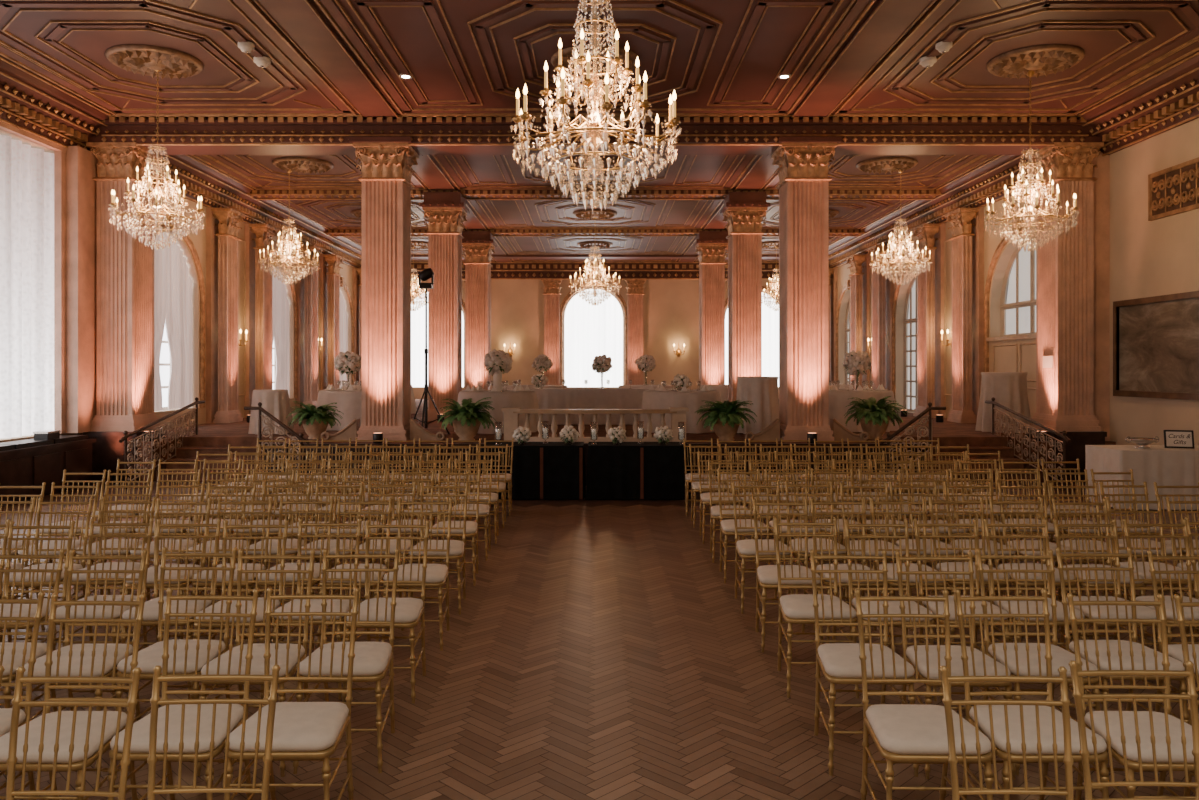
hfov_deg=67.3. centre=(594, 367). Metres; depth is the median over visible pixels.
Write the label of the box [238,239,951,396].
trim
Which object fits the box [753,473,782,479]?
cushion
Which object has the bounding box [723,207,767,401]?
column
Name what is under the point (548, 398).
head table
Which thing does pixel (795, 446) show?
chair
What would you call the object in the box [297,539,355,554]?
cushion
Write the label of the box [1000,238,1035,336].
window
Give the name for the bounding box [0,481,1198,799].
floor
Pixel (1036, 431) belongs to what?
uplight
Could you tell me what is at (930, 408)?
stair railing
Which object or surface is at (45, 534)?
chair
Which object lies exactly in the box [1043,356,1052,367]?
card
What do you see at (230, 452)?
chair
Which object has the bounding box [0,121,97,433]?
trim
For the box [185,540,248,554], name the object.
cushion
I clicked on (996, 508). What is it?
cushion
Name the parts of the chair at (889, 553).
post, rail, rail, rail, rail, post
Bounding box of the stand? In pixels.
[414,268,449,433]
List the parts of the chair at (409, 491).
post, seat frame, rail, post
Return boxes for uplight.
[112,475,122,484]
[143,431,153,440]
[373,433,382,442]
[807,433,816,442]
[901,410,906,416]
[936,415,942,421]
[1036,431,1046,440]
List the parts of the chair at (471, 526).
post, seat frame, rail, rail, rail, leg, post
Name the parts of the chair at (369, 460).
post, seat frame, rail, rail, post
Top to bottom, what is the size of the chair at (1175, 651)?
0.937 m
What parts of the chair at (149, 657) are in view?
leg, post, seat frame, rail, rail, leg, rail, rail, post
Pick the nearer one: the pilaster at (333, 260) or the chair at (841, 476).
the chair at (841, 476)
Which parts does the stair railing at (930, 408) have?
post, handrail, post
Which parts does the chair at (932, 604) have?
post, leg, rail, rail, rail, rail, seat frame, post, leg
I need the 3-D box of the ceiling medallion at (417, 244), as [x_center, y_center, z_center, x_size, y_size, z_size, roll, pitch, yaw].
[-5.850,-4.035,29.665,1.176,0.120,1.176,0,0,0]
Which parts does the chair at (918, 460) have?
post, rail, rail, seat frame, post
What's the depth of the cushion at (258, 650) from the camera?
4.20 m
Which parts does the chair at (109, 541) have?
leg, seat frame, post, rail, rail, rail, rail, post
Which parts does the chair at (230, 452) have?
post, rail, rail, post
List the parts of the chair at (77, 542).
leg, post, rail, rail, rail, post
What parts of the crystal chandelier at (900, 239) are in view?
chain, rod, stem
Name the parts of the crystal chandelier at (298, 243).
stem, rod, chain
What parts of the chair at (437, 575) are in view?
leg, post, seat frame, rail, rail, rail, rail, leg, post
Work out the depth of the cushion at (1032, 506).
8.75 m
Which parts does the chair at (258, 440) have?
rail, post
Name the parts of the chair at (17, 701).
post, rail, rail, rail, post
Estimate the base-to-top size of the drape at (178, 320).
3.500 m
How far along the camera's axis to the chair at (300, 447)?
10.76 m
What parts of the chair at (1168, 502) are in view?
post, rail, rail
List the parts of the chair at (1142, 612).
post, rail, rail, rail, rail, leg, post, seat frame, leg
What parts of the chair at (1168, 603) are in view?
post, rail, rail, rail, rail, leg, seat frame, post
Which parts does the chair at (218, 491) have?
seat frame, rail, rail, post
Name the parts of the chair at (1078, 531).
post, rail, rail, rail, seat frame, post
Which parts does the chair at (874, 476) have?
post, post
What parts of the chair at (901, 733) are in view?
post, leg, rail, rail, rail, rail, seat frame, post, leg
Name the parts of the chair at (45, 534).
seat frame, post, rail, rail, rail, rail, post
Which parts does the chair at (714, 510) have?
post, leg, rail, rail, rail, rail, seat frame, post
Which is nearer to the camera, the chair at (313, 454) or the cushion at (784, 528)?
the cushion at (784, 528)
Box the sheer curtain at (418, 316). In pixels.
[411,293,463,386]
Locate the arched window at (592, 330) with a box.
[565,289,622,386]
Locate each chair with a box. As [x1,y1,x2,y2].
[0,482,45,598]
[0,497,35,598]
[0,519,10,641]
[0,521,75,697]
[0,549,64,774]
[0,592,44,790]
[0,593,145,799]
[0,666,4,687]
[1,498,93,649]
[6,666,141,799]
[15,482,99,598]
[20,550,146,775]
[32,469,106,564]
[43,518,153,697]
[63,497,155,646]
[73,482,153,597]
[80,470,150,585]
[93,459,155,541]
[107,588,258,799]
[115,547,237,721]
[120,519,221,698]
[124,498,211,638]
[129,482,204,594]
[135,469,200,564]
[138,459,197,560]
[147,665,280,799]
[178,451,231,539]
[181,459,241,560]
[184,469,249,566]
[184,482,256,595]
[190,520,288,698]
[191,497,272,643]
[197,550,314,776]
[214,444,260,520]
[219,451,269,539]
[224,588,359,799]
[225,459,280,542]
[233,469,294,565]
[242,481,310,595]
[245,438,286,505]
[248,444,294,521]
[253,497,333,648]
[257,451,308,541]
[269,518,361,699]
[271,459,324,560]
[277,438,318,507]
[282,470,339,566]
[288,444,330,521]
[293,548,399,773]
[296,482,363,594]
[298,451,346,522]
[314,438,350,506]
[314,459,366,560]
[317,498,391,648]
[323,444,367,520]
[329,470,386,568]
[340,451,384,520]
[342,520,429,703]
[346,438,384,493]
[354,481,415,596]
[360,459,406,543]
[365,444,401,519]
[378,438,415,506]
[378,451,422,543]
[382,469,434,564]
[382,498,452,650]
[395,444,436,522]
[403,458,450,559]
[408,482,468,614]
[411,438,447,505]
[418,451,461,542]
[429,470,480,585]
[433,444,470,524]
[445,438,480,492]
[446,459,492,560]
[459,451,500,543]
[469,444,507,527]
[480,438,513,515]
[683,438,717,514]
[689,444,727,527]
[698,451,740,543]
[708,459,754,562]
[717,439,751,507]
[717,469,769,582]
[725,444,764,523]
[732,482,792,613]
[736,451,776,539]
[748,438,782,491]
[749,459,797,543]
[752,499,822,651]
[760,444,799,523]
[765,469,819,565]
[773,518,858,697]
[775,451,818,522]
[781,438,814,491]
[785,481,848,600]
[791,459,842,561]
[794,444,835,519]
[809,549,918,776]
[810,468,867,565]
[810,498,883,643]
[813,451,860,539]
[814,438,850,492]
[830,444,871,492]
[832,459,883,544]
[840,482,905,599]
[844,519,936,700]
[847,438,886,506]
[850,451,898,539]
[854,589,992,799]
[858,469,917,569]
[866,444,907,519]
[870,498,950,648]
[874,459,928,560]
[877,438,918,506]
[889,482,960,595]
[891,451,942,540]
[895,551,1015,779]
[900,444,942,520]
[905,469,967,563]
[910,438,950,507]
[913,519,1011,699]
[917,459,974,559]
[928,497,1012,644]
[929,451,981,540]
[937,444,984,518]
[939,666,1073,799]
[943,482,1016,595]
[949,468,1013,564]
[954,589,1108,799]
[958,459,1016,540]
[965,451,1017,521]
[976,549,1099,774]
[983,519,1088,693]
[988,497,1078,641]
[996,468,1062,563]
[997,482,1076,595]
[1001,459,1058,542]
[1041,459,1103,540]
[1045,469,1112,564]
[1049,482,1130,598]
[1052,498,1147,646]
[1053,519,1163,693]
[1055,547,1188,763]
[1067,593,1195,799]
[1068,660,1198,799]
[1090,469,1164,563]
[1099,482,1183,595]
[1105,496,1198,636]
[1122,519,1198,699]
[1146,550,1198,718]
[1153,482,1198,597]
[1165,497,1198,628]
[1173,594,1198,795]
[1184,517,1198,641]
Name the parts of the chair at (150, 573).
post, seat frame, rail, rail, leg, rail, rail, post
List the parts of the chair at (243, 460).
post, seat frame, rail, rail, post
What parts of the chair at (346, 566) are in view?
leg, post, seat frame, rail, rail, rail, rail, leg, post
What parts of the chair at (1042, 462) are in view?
post, rail, rail, rail, post, seat frame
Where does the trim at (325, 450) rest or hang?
attached to the raised platform
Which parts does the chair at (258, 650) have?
leg, post, seat frame, rail, rail, rail, rail, leg, post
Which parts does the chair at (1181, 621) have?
rail, rail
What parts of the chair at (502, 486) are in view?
post, seat frame, rail, rail, leg, post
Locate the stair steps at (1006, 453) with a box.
[927,446,1033,481]
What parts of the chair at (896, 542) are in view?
post, rail, rail, rail, rail, seat frame, post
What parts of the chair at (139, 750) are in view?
leg, post, seat frame, rail, leg, rail, rail, rail, post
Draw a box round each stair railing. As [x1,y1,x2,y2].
[119,397,204,488]
[244,402,309,472]
[880,402,945,472]
[985,397,1070,488]
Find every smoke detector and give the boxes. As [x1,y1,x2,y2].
[238,41,254,52]
[253,56,270,67]
[919,56,936,67]
[935,41,951,52]
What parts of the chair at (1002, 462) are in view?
post, rail, rail, post, seat frame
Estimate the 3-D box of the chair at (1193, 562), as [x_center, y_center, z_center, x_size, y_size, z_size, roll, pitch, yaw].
[3.820,1.384,5.306,0.409,0.937,0.477,0,0,-1]
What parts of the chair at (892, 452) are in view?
post, rail, post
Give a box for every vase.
[493,372,501,390]
[511,426,531,443]
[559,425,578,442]
[607,425,626,443]
[653,426,673,442]
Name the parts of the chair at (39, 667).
post, seat frame, leg, rail, rail, rail, rail, post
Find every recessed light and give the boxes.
[399,74,411,78]
[778,74,790,78]
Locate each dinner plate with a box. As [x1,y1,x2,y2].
[327,384,338,390]
[340,383,346,389]
[346,384,355,390]
[468,385,480,391]
[476,384,485,390]
[489,385,499,391]
[511,385,522,391]
[655,385,668,391]
[680,385,688,391]
[698,385,711,391]
[829,384,839,390]
[838,384,846,389]
[853,385,866,390]
[863,384,870,389]
[874,384,885,390]
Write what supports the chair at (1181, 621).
on the floor
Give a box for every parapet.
[321,418,359,440]
[409,419,444,440]
[745,419,780,440]
[830,418,868,440]
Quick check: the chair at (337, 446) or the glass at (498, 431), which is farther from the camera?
the glass at (498, 431)
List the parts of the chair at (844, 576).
post, leg, rail, rail, rail, seat frame, post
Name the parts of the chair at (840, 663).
post, leg, rail, rail, rail, rail, seat frame, post, leg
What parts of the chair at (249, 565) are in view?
leg, post, seat frame, rail, rail, rail, post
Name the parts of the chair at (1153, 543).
post, rail, rail, rail, post, seat frame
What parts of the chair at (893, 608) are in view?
post, leg, rail, rail, rail, rail, seat frame, post, leg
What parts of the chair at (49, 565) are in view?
seat frame, post, leg, rail, rail, rail, post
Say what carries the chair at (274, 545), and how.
on the floor
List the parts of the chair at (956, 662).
post, leg, rail, rail, rail, rail, seat frame, post, leg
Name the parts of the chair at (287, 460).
post, seat frame, rail, rail, post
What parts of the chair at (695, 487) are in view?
post, leg, rail, seat frame, post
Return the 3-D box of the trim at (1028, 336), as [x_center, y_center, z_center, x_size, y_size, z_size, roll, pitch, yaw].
[8.430,0.185,17.950,0.080,1.670,2.700,0,0,0]
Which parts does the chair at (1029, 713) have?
post, rail, rail, rail, leg, rail, seat frame, post, leg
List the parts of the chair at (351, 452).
post, rail, rail, post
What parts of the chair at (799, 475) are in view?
post, rail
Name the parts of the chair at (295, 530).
post, seat frame, rail, rail, rail, post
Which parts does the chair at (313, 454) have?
post, rail, rail, rail, post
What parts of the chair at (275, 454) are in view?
post, rail, post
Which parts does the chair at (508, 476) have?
post, seat frame, rail, leg, post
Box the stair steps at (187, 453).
[156,446,261,481]
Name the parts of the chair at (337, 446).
post, seat frame, rail, rail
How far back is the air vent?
13.06 m
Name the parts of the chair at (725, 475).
post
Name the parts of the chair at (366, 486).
post, rail, rail, post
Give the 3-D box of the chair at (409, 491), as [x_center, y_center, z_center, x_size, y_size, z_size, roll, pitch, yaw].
[-2.091,1.384,10.551,0.409,0.937,0.477,0,0,1]
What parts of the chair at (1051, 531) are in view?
post, rail, rail, rail, seat frame, post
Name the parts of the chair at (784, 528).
post, rail, rail, post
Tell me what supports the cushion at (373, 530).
on the chair at (373, 530)
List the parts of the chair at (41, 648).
leg, seat frame, rail, rail, rail, rail, post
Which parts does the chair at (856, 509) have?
post, rail, rail, rail, seat frame, post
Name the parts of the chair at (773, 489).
post, rail, post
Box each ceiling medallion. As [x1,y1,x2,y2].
[105,44,202,78]
[272,157,333,173]
[351,210,360,217]
[411,241,427,248]
[551,44,638,78]
[566,157,623,172]
[573,209,616,219]
[577,241,612,248]
[762,241,778,248]
[829,210,838,217]
[856,157,917,173]
[987,44,1084,78]
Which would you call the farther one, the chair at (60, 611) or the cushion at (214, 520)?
the cushion at (214, 520)
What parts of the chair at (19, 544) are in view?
rail, rail, rail, post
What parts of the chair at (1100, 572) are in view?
post, rail, rail, rail, rail, leg, post, seat frame, leg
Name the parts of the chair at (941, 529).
post, rail, rail, rail, post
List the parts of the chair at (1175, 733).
post, rail, rail, rail, rail, leg, seat frame, post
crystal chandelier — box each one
[109,70,204,248]
[258,169,318,284]
[411,247,427,310]
[511,0,681,207]
[569,218,620,304]
[762,247,778,310]
[870,169,931,284]
[984,70,1078,250]
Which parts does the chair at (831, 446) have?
post, rail, seat frame, post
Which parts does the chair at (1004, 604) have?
post, rail, rail, leg, rail, rail, seat frame, post, leg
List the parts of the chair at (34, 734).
post, seat frame, leg, rail, rail, rail, rail, post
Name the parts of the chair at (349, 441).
post, rail, post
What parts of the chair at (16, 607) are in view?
post, seat frame, leg, rail, rail, rail, rail, post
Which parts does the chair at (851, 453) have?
post, rail, post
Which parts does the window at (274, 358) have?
pane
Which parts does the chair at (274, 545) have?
post, seat frame, rail, rail, rail, post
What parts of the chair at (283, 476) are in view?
post, rail, post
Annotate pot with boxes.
[301,418,327,439]
[452,418,480,439]
[713,419,739,440]
[860,415,890,439]
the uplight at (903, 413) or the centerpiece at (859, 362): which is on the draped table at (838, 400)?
the centerpiece at (859, 362)
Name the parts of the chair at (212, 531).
post, seat frame, rail, rail, rail, rail, post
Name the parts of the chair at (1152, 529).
post, rail, rail, rail, post, seat frame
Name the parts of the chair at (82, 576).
seat frame, post, rail, rail, rail, rail, post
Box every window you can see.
[158,326,180,410]
[273,340,275,388]
[564,289,622,384]
[845,298,849,384]
[903,273,916,411]
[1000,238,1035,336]
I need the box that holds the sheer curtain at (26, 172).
[0,135,53,438]
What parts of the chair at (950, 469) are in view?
post, rail, rail, rail, rail, post, seat frame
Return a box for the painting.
[1113,291,1198,400]
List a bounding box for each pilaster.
[153,175,162,209]
[249,224,278,389]
[299,245,322,407]
[323,254,343,389]
[355,268,360,384]
[541,278,562,384]
[625,278,645,384]
[829,268,834,383]
[846,254,866,389]
[867,245,890,389]
[911,224,940,417]
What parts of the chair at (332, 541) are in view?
post, seat frame, rail, rail, rail, rail, leg, post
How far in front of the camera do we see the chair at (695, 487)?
10.82 m
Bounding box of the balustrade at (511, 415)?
[501,408,688,442]
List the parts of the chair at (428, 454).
post, rail, rail, rail, post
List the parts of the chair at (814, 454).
post, rail, rail, post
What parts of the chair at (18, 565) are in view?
rail, rail, post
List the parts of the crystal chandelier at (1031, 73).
stem, rod, chain, arm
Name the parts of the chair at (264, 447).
post, post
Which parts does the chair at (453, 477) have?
rail, post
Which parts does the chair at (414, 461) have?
post, rail, rail, post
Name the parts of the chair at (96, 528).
post, rail, rail, rail, post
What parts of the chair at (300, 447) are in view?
post, post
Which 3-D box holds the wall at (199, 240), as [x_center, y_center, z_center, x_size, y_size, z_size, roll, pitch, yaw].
[-8.625,-1.125,16.250,0.350,5.950,37.500,0,0,0]
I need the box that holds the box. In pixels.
[33,430,60,439]
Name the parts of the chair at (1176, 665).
post, rail, rail, rail, leg, seat frame, post, leg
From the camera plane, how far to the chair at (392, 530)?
8.11 m
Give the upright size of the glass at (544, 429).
0.320 m
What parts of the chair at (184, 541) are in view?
post, rail, rail, rail, rail, post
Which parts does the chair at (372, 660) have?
leg, post, seat frame, rail, rail, rail, rail, leg, post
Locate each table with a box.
[248,389,293,434]
[316,389,360,430]
[352,385,417,413]
[454,390,538,433]
[481,442,585,498]
[503,385,567,388]
[506,388,689,424]
[586,442,690,498]
[618,385,675,387]
[639,390,721,433]
[701,385,727,401]
[736,376,778,433]
[829,384,853,389]
[829,390,898,431]
[975,372,1030,432]
[1085,445,1198,509]
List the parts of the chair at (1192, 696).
post, rail, rail, rail, rail, post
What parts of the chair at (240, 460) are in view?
seat frame, post, rail, rail, rail, post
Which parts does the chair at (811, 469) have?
post, rail, rail, rail, seat frame, post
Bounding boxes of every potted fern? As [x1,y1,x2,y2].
[286,401,342,439]
[437,397,497,439]
[697,400,756,440]
[845,396,908,439]
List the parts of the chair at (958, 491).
post, rail, seat frame, post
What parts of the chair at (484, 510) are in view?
post, seat frame, rail, rail, rail, rail, leg, post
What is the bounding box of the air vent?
[1148,157,1198,220]
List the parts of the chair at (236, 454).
post, rail, post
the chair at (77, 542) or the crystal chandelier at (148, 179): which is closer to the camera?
the chair at (77, 542)
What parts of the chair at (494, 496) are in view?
post, seat frame, rail, leg, post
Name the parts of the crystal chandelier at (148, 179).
arm, stem, rod, chain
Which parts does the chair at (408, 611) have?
leg, post, seat frame, rail, rail, rail, rail, leg, post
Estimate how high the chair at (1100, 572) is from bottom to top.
0.937 m
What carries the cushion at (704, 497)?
on the chair at (704, 497)
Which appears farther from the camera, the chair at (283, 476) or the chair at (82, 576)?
the chair at (283, 476)
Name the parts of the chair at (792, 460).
post, rail, rail, seat frame, post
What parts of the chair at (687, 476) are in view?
post, leg, rail, seat frame, post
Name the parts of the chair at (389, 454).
post, rail, rail, post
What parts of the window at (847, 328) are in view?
pane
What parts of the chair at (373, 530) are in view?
leg, post, rail, rail, rail, seat frame, post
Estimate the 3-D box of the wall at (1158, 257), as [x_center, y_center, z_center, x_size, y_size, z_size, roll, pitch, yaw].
[8.625,-1.125,16.250,0.350,5.950,37.500,0,0,0]
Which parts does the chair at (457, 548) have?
post, seat frame, rail, rail, rail, rail, leg, post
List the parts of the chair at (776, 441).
rail, post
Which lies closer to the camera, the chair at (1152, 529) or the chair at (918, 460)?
the chair at (1152, 529)
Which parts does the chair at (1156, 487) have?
post, rail, rail, rail, rail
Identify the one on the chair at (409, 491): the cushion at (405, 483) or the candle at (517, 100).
the cushion at (405, 483)
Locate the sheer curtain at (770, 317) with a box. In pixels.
[725,293,778,386]
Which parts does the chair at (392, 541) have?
post, rail, rail, rail, leg, post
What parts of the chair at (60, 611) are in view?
seat frame, post, leg, rail, rail, rail, rail, post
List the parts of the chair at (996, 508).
post, rail, rail, seat frame, post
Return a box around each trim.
[0,0,1198,112]
[0,59,360,267]
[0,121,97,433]
[80,207,359,434]
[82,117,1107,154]
[101,114,1088,145]
[154,216,204,407]
[196,155,993,188]
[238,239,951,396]
[247,0,942,262]
[250,0,941,261]
[262,443,927,485]
[273,254,296,397]
[277,200,912,228]
[340,277,353,384]
[345,236,844,254]
[348,236,841,253]
[349,136,422,155]
[411,259,778,261]
[411,261,778,277]
[411,262,778,278]
[411,289,464,314]
[420,192,469,213]
[462,231,496,246]
[560,280,627,384]
[693,231,727,246]
[720,192,769,213]
[725,286,778,309]
[767,136,840,155]
[829,55,1198,267]
[830,152,1109,440]
[836,280,849,383]
[892,258,915,398]
[984,221,1035,371]
[986,334,1035,389]
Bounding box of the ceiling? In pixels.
[0,0,1198,260]
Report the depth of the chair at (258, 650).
4.39 m
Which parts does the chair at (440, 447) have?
post, seat frame, rail, post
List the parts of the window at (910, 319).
pane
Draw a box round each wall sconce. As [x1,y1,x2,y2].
[238,329,247,345]
[504,344,514,356]
[673,342,684,356]
[941,329,951,347]
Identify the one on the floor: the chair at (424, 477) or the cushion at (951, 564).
the chair at (424, 477)
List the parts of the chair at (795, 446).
post, rail, post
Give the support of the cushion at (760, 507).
on the chair at (750, 460)
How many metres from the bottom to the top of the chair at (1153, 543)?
0.937 m
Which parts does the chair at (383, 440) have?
post, rail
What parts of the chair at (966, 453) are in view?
post, rail, post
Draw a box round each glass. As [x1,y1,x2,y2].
[496,429,500,438]
[543,428,546,437]
[592,429,595,438]
[639,428,642,437]
[679,429,683,438]
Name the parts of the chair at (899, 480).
post, rail, rail, rail, seat frame, post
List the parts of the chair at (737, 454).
post, rail, seat frame, post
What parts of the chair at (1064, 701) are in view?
post, rail, rail, rail, post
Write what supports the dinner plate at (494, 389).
on the draped table at (504, 398)
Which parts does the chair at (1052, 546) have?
post, rail, rail, rail, rail, seat frame, post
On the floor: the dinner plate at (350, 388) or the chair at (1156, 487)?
the chair at (1156, 487)
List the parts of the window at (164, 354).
pane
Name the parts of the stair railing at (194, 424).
post, handrail, post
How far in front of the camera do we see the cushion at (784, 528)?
7.72 m
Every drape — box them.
[154,233,166,410]
[165,236,192,408]
[273,269,274,338]
[273,271,288,392]
[340,290,347,387]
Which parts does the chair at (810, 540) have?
post, rail, rail, rail, rail, seat frame, post, leg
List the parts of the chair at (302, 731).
leg, post, seat frame, rail, rail, rail, rail, leg, post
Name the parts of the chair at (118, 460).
seat frame, post, rail, rail, post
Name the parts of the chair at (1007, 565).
post, rail, rail, leg, rail, seat frame, post, leg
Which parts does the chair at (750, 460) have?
post, rail, rail, rail, seat frame, post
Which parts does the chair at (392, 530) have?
post, seat frame, rail, rail, rail, post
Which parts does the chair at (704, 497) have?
post, leg, rail, rail, rail, seat frame, post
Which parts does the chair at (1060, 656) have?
post, rail, leg, rail, rail, rail, seat frame, post, leg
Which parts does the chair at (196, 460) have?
seat frame, rail, rail, post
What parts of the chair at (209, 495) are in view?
post, rail, rail, rail, rail, post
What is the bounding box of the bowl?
[1125,436,1159,447]
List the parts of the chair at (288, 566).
leg, post, seat frame, rail, rail, rail, leg, post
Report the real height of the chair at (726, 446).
0.937 m
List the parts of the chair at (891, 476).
post, rail, post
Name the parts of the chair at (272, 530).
post, seat frame, rail, rail, rail, rail, post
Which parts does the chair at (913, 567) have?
post, leg, rail, rail, rail, rail, seat frame, post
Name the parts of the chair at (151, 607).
leg, post, seat frame, rail, rail, rail, rail, leg, post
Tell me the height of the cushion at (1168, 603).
0.053 m
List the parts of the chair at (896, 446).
post, rail, rail, seat frame, post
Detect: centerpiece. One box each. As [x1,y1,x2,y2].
[334,351,360,388]
[483,349,511,390]
[531,373,547,386]
[532,354,552,373]
[591,355,611,385]
[635,354,655,382]
[672,374,689,389]
[843,350,873,388]
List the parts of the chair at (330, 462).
post, rail, rail, post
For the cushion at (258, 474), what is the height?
0.053 m
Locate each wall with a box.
[0,129,351,442]
[411,279,778,398]
[838,118,1198,444]
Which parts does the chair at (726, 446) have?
post, rail, rail, seat frame, post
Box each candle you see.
[516,99,518,114]
[524,95,526,111]
[544,71,547,87]
[556,87,559,101]
[558,48,561,64]
[561,79,564,96]
[580,39,583,55]
[586,62,589,78]
[605,84,608,101]
[606,61,609,76]
[615,40,618,56]
[625,51,628,67]
[636,67,638,83]
[643,82,646,99]
[656,124,658,138]
[669,104,671,119]
[673,100,675,116]
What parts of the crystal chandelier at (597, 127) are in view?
bulb, bulb, arm, arm, arm, bulb, arm, arm, arm, arm, arm, bulb, arm, arm, bulb, arm, arm, stem, rod, arm, bulb, arm, arm, bulb, arm, arm, arm, arm, arm, bulb, arm, bulb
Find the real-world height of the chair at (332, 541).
0.937 m
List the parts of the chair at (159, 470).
post, seat frame, rail, rail, rail, post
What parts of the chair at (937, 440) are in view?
post, rail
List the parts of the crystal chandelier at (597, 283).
stem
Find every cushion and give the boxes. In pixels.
[0,540,34,554]
[0,562,24,573]
[0,599,61,621]
[0,642,46,676]
[0,708,25,736]
[0,711,126,763]
[2,563,82,581]
[18,540,88,554]
[24,643,132,676]
[34,521,97,532]
[49,595,136,618]
[72,562,139,580]
[76,539,145,554]
[83,521,141,533]
[95,505,147,514]
[110,704,242,753]
[117,639,225,673]
[122,596,211,620]
[126,564,202,583]
[130,539,196,554]
[135,520,193,532]
[139,505,189,515]
[178,493,223,501]
[185,504,234,513]
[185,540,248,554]
[186,519,242,531]
[194,563,264,582]
[196,597,279,622]
[201,643,304,676]
[218,482,251,489]
[220,492,261,501]
[225,702,348,751]
[226,505,273,515]
[233,520,288,532]
[244,539,303,553]
[245,474,280,479]
[251,482,284,490]
[258,563,322,581]
[260,492,302,501]
[272,504,319,514]
[274,599,352,619]
[279,473,314,479]
[282,521,333,533]
[289,483,326,490]
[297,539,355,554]
[299,493,341,500]
[299,641,391,676]
[314,473,346,479]
[318,504,362,514]
[321,564,386,582]
[326,482,358,489]
[331,521,381,533]
[340,493,378,501]
[346,475,380,479]
[347,598,422,622]
[355,539,410,553]
[361,505,401,515]
[378,493,418,501]
[379,473,411,480]
[382,520,430,531]
[383,564,447,582]
[396,483,430,490]
[404,505,447,511]
[409,540,463,555]
[415,473,444,480]
[419,493,457,501]
[429,521,477,533]
[434,483,465,490]
[446,475,476,479]
[447,504,489,514]
[459,492,497,501]
[470,482,505,489]
[480,473,510,479]
[685,473,717,479]
[692,481,726,489]
[700,492,737,501]
[711,505,752,515]
[721,474,749,479]
[721,519,768,531]
[729,481,762,489]
[736,539,792,554]
[740,492,776,501]
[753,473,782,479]
[757,565,820,584]
[759,506,796,515]
[763,482,799,489]
[769,520,817,532]
[780,492,818,501]
[780,594,855,618]
[785,474,814,479]
[791,538,846,553]
[795,505,840,515]
[798,481,834,488]
[816,519,866,531]
[816,564,882,582]
[817,474,850,479]
[818,493,857,501]
[818,643,914,678]
[833,482,868,489]
[837,504,881,514]
[846,540,905,555]
[850,474,886,480]
[852,596,932,621]
[854,492,895,500]
[866,520,914,532]
[866,704,990,754]
[871,482,907,489]
[877,563,947,582]
[879,504,927,514]
[881,473,917,479]
[896,539,958,554]
[897,493,940,502]
[904,482,942,489]
[906,645,1010,678]
[911,520,967,532]
[915,475,949,479]
[922,596,1007,620]
[926,505,972,515]
[936,562,1009,580]
[939,493,979,500]
[941,482,982,489]
[950,540,1015,554]
[956,519,1012,531]
[964,504,1015,514]
[969,705,1106,754]
[973,492,1015,500]
[988,643,1097,677]
[994,597,1084,620]
[998,563,1073,581]
[1005,519,1060,531]
[1007,505,1057,514]
[1007,540,1073,555]
[1048,505,1102,512]
[1058,520,1109,532]
[1060,540,1126,553]
[1063,564,1142,583]
[1066,596,1155,618]
[1069,640,1184,670]
[1084,711,1193,762]
[1102,520,1159,532]
[1110,539,1179,554]
[1119,562,1193,580]
[1136,596,1198,620]
[1165,540,1198,554]
[1168,644,1198,674]
[1177,562,1198,570]
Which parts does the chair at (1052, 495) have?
post, rail, rail, rail, rail, post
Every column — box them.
[83,142,164,482]
[211,208,244,422]
[353,142,418,441]
[422,207,466,420]
[462,243,494,389]
[695,243,727,384]
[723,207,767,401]
[771,142,836,440]
[945,208,978,422]
[1025,142,1106,482]
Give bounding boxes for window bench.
[0,435,95,505]
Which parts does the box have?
lid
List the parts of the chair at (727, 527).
post, leg, rail, rail, rail, rail, seat frame, post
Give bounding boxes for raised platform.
[138,399,1115,481]
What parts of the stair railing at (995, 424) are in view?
post, handrail, post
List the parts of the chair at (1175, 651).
post, rail, rail, rail, rail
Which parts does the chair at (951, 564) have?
post, leg, rail, rail, rail, rail, seat frame, post, leg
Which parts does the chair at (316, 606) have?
leg, post, seat frame, rail, rail, rail, rail, leg, post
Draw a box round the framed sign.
[1163,430,1193,448]
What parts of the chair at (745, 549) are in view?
post, leg, rail, rail, rail, rail, seat frame, post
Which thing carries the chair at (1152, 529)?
on the floor
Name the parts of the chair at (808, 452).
post, rail, post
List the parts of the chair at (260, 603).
leg, post, seat frame, rail, rail, rail, rail, leg, post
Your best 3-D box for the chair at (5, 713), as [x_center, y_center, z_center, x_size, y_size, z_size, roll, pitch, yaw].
[-2.442,1.384,3.458,0.409,0.937,0.477,0,0,-1]
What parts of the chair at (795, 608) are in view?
post, leg, rail, rail, rail, rail, seat frame, post, leg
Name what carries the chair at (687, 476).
on the floor
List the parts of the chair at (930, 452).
post, rail, post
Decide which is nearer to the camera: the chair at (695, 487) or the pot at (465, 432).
the chair at (695, 487)
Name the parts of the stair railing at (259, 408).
post, handrail, post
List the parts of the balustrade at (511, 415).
rail, rail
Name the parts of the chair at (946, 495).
post, rail, rail, rail, rail, post, leg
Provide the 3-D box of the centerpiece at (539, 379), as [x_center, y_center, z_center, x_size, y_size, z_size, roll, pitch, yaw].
[-1.186,0.273,19.452,0.379,0.329,0.392,0,0,-12]
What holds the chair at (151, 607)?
on the floor
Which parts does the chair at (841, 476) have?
post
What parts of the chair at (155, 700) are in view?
post, rail, rail, rail, post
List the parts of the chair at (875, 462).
post, rail, rail, rail, seat frame, post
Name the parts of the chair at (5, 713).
rail, rail, rail, rail, post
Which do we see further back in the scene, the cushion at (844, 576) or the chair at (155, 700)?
the cushion at (844, 576)
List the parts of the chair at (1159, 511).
post, rail, rail, rail, rail, post, seat frame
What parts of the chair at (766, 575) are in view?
post, leg, rail, rail, rail, rail, seat frame, post, leg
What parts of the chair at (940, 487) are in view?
post, rail, seat frame, post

